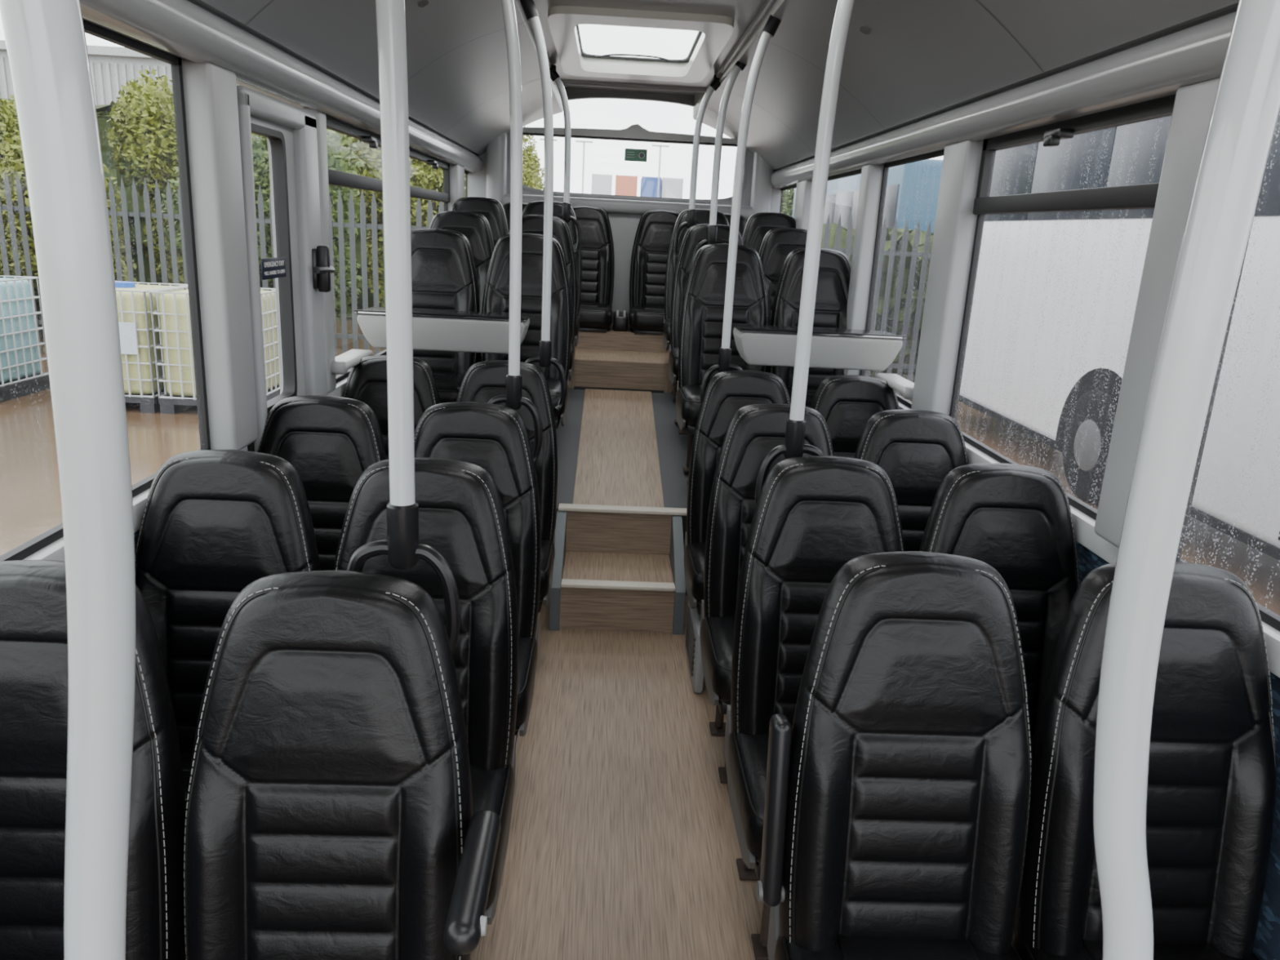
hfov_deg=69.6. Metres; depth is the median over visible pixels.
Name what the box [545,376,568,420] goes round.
cushion
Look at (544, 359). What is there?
pole
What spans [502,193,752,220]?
trim
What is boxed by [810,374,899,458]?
seat
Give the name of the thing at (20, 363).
tote
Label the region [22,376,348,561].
trim
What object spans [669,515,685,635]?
trim
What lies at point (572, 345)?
cushion
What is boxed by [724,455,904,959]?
seat
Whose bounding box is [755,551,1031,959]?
seat
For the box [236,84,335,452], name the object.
door
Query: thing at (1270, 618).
window
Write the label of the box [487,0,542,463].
pole
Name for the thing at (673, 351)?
cushion
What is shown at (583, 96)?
window
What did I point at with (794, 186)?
window
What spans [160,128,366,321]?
tree
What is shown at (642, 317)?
cushion
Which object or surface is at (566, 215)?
pole
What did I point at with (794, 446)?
pole
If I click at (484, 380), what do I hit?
seat
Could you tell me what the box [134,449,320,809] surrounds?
seat
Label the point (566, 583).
trim
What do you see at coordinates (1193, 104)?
trim
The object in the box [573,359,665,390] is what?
step riser
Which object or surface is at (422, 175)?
tree
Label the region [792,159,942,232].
building
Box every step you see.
[560,551,675,632]
[568,348,674,392]
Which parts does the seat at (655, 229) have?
seat frame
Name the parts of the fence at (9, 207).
rail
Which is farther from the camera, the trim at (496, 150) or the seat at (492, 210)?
the trim at (496, 150)
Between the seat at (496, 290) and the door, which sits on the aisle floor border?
the seat at (496, 290)
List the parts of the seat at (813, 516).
trim, leg, seat frame, leg, backrest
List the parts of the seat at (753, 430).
trim, leg, leg, seat frame, backrest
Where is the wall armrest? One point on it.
(896, 382)
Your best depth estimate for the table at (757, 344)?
4.15 m
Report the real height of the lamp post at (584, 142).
9.660 m
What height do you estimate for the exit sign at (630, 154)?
0.090 m
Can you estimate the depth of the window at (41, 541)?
1.81 m
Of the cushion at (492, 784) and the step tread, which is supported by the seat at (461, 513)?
the cushion at (492, 784)
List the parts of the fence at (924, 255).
rail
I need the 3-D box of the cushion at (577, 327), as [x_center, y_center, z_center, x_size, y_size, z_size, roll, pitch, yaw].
[-0.625,-1.004,5.956,0.458,0.166,0.480,2,15,-2]
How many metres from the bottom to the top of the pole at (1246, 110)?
2.590 m
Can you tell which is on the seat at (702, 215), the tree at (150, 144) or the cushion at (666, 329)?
the cushion at (666, 329)
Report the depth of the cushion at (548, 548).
3.59 m
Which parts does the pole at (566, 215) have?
handle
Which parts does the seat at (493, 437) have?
backrest, seat frame, trim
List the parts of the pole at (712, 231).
handle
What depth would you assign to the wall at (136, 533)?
2.21 m
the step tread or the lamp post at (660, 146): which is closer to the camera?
the step tread
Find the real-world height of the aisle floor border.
0.675 m
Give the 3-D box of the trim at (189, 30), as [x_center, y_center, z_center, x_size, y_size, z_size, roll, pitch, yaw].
[-1.101,-1.214,2.668,0.095,0.130,9.050,2,15,-2]
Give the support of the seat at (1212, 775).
on the floor at (623, 844)
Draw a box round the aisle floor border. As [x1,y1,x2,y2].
[555,387,688,595]
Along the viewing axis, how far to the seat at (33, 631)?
1.42 m
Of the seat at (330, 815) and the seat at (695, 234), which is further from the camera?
the seat at (695, 234)
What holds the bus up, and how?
on the ground
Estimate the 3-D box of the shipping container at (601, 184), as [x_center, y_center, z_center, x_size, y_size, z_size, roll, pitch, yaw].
[-4.370,-33.626,105.764,2.256,2.600,6.060,2,15,-2]
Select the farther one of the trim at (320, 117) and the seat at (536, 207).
the seat at (536, 207)
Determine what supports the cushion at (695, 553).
on the seat at (726, 392)
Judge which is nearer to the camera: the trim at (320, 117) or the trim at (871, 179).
the trim at (320, 117)
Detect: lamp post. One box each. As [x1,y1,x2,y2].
[575,140,592,193]
[652,144,669,197]
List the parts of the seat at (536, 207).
trim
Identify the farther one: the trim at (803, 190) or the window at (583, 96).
the window at (583, 96)
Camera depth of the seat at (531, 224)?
5.34 m
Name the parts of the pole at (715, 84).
handle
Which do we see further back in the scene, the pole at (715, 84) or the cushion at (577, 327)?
the cushion at (577, 327)
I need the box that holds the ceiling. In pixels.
[533,0,766,94]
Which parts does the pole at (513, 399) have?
handle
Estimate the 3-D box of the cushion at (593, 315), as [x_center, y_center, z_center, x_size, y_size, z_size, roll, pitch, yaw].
[-0.432,-1.217,6.775,0.458,0.166,0.480,2,15,-2]
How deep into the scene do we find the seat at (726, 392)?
3.82 m
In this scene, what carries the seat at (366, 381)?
on the floor at (623, 844)
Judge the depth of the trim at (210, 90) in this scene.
2.49 m
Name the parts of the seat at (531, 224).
trim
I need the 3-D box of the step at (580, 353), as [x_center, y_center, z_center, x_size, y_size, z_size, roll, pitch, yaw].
[-0.158,-0.843,6.818,2.400,0.270,1.400,2,15,-2]
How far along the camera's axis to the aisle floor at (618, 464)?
5.08 m
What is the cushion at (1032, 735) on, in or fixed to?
on the seat at (1016, 520)
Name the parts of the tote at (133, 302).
label plate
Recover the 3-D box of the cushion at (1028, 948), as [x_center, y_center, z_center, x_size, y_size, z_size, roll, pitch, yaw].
[0.953,0.987,1.611,0.458,0.166,0.480,2,15,-2]
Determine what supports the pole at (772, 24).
attached to the trim at (766, 6)
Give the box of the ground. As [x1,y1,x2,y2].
[0,319,1279,615]
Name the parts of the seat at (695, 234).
trim, leg, backrest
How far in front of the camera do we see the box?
6.66 m
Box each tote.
[0,275,49,402]
[115,280,187,413]
[149,285,280,413]
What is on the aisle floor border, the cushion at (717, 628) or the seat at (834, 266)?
the seat at (834, 266)
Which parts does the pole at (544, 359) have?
handle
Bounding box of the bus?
[958,114,1279,560]
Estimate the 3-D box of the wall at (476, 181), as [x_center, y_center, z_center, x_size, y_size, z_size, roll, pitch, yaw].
[-0.131,-1.913,7.189,2.400,2.140,0.120,2,15,-2]
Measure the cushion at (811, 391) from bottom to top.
0.166 m
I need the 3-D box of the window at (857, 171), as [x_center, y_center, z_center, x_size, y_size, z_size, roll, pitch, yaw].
[1.126,-1.232,5.324,0.020,1.030,1.350,2,15,-2]
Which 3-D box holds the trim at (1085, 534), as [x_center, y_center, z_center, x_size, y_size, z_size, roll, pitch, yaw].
[1.169,-0.048,3.082,0.075,0.070,9.100,2,15,-2]
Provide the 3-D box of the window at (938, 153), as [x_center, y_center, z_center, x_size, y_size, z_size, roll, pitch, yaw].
[1.165,-0.879,4.037,0.020,1.030,1.020,2,15,-2]
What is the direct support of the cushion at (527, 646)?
on the seat at (493, 437)
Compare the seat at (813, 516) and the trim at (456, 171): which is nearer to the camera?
the seat at (813, 516)
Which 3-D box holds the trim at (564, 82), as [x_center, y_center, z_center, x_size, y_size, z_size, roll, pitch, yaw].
[-0.051,-2.500,5.817,0.940,0.043,0.044,2,15,-2]
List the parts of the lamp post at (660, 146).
post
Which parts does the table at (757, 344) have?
edge rail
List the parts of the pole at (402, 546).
handle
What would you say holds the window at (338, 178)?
in the wall at (136, 533)
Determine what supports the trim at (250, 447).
attached to the wall at (136, 533)
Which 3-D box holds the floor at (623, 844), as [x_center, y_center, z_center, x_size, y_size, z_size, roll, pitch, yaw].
[-0.035,1.342,1.715,2.400,0.050,5.800,2,15,-2]
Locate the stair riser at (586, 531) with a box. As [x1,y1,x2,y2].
[565,511,671,554]
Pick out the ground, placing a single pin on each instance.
(30, 499)
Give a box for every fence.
[0,170,444,356]
[822,213,931,395]
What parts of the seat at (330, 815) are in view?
armrest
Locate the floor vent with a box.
[685,600,704,693]
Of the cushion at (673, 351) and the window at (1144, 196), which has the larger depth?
the cushion at (673, 351)
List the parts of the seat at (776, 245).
backrest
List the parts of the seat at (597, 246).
seat frame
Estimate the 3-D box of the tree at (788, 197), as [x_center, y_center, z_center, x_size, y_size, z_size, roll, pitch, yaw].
[4.502,-7.324,27.179,2.883,3.553,1.860,2,15,-2]
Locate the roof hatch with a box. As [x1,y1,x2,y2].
[547,5,733,82]
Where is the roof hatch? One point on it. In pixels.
(715, 31)
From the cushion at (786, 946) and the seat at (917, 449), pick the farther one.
the seat at (917, 449)
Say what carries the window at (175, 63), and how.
in the wall at (136, 533)
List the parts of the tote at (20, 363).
tank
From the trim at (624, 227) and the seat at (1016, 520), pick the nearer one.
the seat at (1016, 520)
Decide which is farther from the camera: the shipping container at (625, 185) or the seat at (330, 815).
the shipping container at (625, 185)
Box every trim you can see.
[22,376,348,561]
[80,0,483,173]
[82,18,466,170]
[181,58,257,450]
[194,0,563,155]
[247,442,254,451]
[302,107,336,393]
[330,349,373,374]
[447,163,464,210]
[485,132,506,205]
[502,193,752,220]
[522,133,737,146]
[528,0,775,90]
[549,509,566,631]
[558,503,686,515]
[560,578,675,591]
[561,80,706,92]
[573,386,663,393]
[607,213,747,324]
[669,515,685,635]
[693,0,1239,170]
[750,152,773,214]
[770,6,1237,189]
[793,179,812,230]
[844,164,884,375]
[897,400,1279,677]
[911,139,983,415]
[1093,77,1219,547]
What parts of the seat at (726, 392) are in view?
trim, seat frame, backrest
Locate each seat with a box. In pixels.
[0,560,186,959]
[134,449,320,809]
[183,569,501,959]
[257,395,386,570]
[333,457,518,924]
[342,355,439,459]
[410,228,479,403]
[413,401,541,742]
[428,210,494,362]
[451,196,508,246]
[456,360,557,612]
[480,233,571,428]
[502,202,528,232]
[508,214,577,380]
[522,200,582,346]
[571,205,614,333]
[628,209,679,335]
[662,208,728,395]
[668,223,743,435]
[675,243,768,485]
[684,369,790,614]
[699,403,834,783]
[723,213,746,236]
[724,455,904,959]
[742,212,795,253]
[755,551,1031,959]
[758,227,822,372]
[767,248,851,408]
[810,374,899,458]
[853,408,968,551]
[919,462,1079,754]
[1012,561,1276,959]
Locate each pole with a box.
[0,0,135,959]
[346,0,460,655]
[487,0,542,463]
[520,0,566,412]
[549,64,581,254]
[674,74,720,258]
[692,60,746,262]
[700,14,781,404]
[755,0,854,505]
[1093,0,1279,959]
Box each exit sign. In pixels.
[261,256,285,279]
[624,148,647,161]
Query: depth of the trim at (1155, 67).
2.45 m
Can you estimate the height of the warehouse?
6.750 m
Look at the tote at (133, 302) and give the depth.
9.37 m
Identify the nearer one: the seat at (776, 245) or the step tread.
the step tread
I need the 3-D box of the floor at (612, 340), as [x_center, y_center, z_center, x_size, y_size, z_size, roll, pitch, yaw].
[-0.157,-1.110,7.035,2.400,0.129,0.840,2,15,-2]
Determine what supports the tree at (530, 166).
on the ground
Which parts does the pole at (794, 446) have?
handle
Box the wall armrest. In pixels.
[875,373,914,399]
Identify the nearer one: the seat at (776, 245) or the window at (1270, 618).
the window at (1270, 618)
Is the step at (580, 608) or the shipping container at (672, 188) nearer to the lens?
the step at (580, 608)
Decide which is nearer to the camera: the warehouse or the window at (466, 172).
the window at (466, 172)
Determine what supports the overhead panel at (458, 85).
attached to the wall at (476, 181)
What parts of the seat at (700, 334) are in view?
trim, leg, seat frame, backrest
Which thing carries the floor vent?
in the floor at (623, 844)
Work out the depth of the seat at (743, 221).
6.88 m
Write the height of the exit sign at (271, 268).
0.064 m
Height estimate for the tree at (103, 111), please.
4.146 m
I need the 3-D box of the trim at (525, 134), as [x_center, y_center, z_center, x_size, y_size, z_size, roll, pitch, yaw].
[-0.064,-2.565,6.938,1.700,0.011,0.065,2,15,-2]
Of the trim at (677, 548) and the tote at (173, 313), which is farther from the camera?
the tote at (173, 313)
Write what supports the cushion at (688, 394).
on the seat at (700, 334)
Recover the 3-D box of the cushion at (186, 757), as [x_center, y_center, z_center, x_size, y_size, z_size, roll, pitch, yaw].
[-0.994,0.764,2.062,0.458,0.166,0.480,2,15,-2]
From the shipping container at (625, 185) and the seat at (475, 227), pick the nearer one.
the seat at (475, 227)
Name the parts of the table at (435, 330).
edge rail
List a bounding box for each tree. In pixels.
[0,94,137,337]
[0,98,384,319]
[106,67,266,285]
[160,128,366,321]
[340,133,465,306]
[522,126,544,190]
[781,188,794,216]
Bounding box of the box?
[613,310,628,331]
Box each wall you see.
[133,529,139,551]
[467,87,781,213]
[1075,541,1279,959]
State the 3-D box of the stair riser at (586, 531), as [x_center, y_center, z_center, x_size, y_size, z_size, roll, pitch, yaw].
[-0.103,0.252,4.414,0.500,0.202,0.014,2,15,-2]
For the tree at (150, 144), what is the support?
on the ground
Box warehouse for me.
[0,40,173,105]
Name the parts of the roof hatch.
frame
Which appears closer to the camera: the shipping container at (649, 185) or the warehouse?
the warehouse
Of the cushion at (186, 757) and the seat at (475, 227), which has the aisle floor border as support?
the seat at (475, 227)
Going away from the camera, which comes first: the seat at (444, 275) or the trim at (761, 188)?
the seat at (444, 275)
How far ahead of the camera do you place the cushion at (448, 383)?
4.36 m
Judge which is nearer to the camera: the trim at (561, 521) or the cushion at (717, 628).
the cushion at (717, 628)
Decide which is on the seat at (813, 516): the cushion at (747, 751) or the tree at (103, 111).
the cushion at (747, 751)
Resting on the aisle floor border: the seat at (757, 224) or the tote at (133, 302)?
the seat at (757, 224)
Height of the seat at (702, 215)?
1.172 m
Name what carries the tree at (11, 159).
on the ground
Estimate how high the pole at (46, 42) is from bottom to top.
2.584 m
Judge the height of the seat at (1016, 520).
1.172 m
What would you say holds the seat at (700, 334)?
on the aisle floor border
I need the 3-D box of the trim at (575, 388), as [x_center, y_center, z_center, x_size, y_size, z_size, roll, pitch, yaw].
[-0.140,-0.602,6.148,0.600,0.016,0.020,2,15,-2]
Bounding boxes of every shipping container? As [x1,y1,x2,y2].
[591,173,612,195]
[614,174,637,195]
[640,176,661,197]
[660,177,683,198]
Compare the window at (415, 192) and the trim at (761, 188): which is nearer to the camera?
the window at (415, 192)
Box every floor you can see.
[470,595,1016,959]
[573,388,664,507]
[574,323,669,352]
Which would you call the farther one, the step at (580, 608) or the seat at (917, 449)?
the step at (580, 608)
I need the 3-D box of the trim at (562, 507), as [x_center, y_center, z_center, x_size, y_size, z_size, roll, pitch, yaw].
[-0.072,0.141,4.393,0.630,0.018,0.070,2,15,-2]
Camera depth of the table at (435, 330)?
4.08 m
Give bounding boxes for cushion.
[180,752,192,809]
[432,371,464,403]
[470,763,514,913]
[515,637,537,731]
[538,539,555,602]
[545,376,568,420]
[568,343,574,369]
[574,315,579,336]
[579,302,612,328]
[628,304,664,332]
[662,318,670,344]
[668,346,678,379]
[676,382,702,426]
[684,542,705,604]
[701,612,735,704]
[727,731,768,863]
[773,933,1017,959]
[786,386,817,406]
[1012,937,1256,959]
[1030,733,1034,754]
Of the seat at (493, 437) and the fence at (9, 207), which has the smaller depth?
the seat at (493, 437)
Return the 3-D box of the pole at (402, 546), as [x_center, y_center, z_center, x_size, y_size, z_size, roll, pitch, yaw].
[-0.396,-0.460,1.387,0.245,1.630,0.072,2,15,-2]
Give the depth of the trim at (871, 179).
4.52 m
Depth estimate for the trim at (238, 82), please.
2.87 m
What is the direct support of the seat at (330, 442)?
on the floor at (623, 844)
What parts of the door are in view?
handle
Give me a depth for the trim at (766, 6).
4.15 m
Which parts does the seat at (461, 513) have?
backrest, trim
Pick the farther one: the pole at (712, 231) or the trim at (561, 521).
the pole at (712, 231)
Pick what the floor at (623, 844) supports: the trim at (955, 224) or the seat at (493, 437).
the seat at (493, 437)
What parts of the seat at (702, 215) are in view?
trim, leg, backrest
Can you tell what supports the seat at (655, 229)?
on the floor at (612, 340)
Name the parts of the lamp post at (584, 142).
post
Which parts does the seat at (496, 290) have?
seat frame, trim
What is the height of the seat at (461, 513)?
1.172 m
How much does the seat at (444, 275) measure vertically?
1.172 m
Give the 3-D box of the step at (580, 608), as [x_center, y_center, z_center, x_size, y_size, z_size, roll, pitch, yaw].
[-0.107,0.511,4.265,0.500,0.205,0.440,2,15,-2]
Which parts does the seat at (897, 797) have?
trim, armrest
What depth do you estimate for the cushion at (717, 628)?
2.94 m
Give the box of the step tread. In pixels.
[563,551,673,582]
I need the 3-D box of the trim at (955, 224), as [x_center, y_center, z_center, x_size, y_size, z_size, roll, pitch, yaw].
[1.149,-0.714,3.428,0.090,1.030,0.240,2,15,-2]
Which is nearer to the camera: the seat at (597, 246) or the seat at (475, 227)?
the seat at (475, 227)
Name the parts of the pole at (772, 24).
handle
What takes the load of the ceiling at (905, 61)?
attached to the wall at (476, 181)
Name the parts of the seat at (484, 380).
seat frame, trim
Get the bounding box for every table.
[354,306,531,354]
[732,324,906,370]
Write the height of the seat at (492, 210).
1.172 m
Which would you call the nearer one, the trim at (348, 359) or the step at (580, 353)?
the trim at (348, 359)
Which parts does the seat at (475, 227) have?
backrest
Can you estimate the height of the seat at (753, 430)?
1.172 m
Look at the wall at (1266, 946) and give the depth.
1.74 m
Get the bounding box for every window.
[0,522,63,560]
[82,19,210,497]
[325,115,386,382]
[408,147,449,211]
[464,169,468,197]
[522,94,748,202]
[779,184,796,213]
[822,168,862,257]
[860,149,944,408]
[949,94,1175,519]
[1175,112,1279,631]

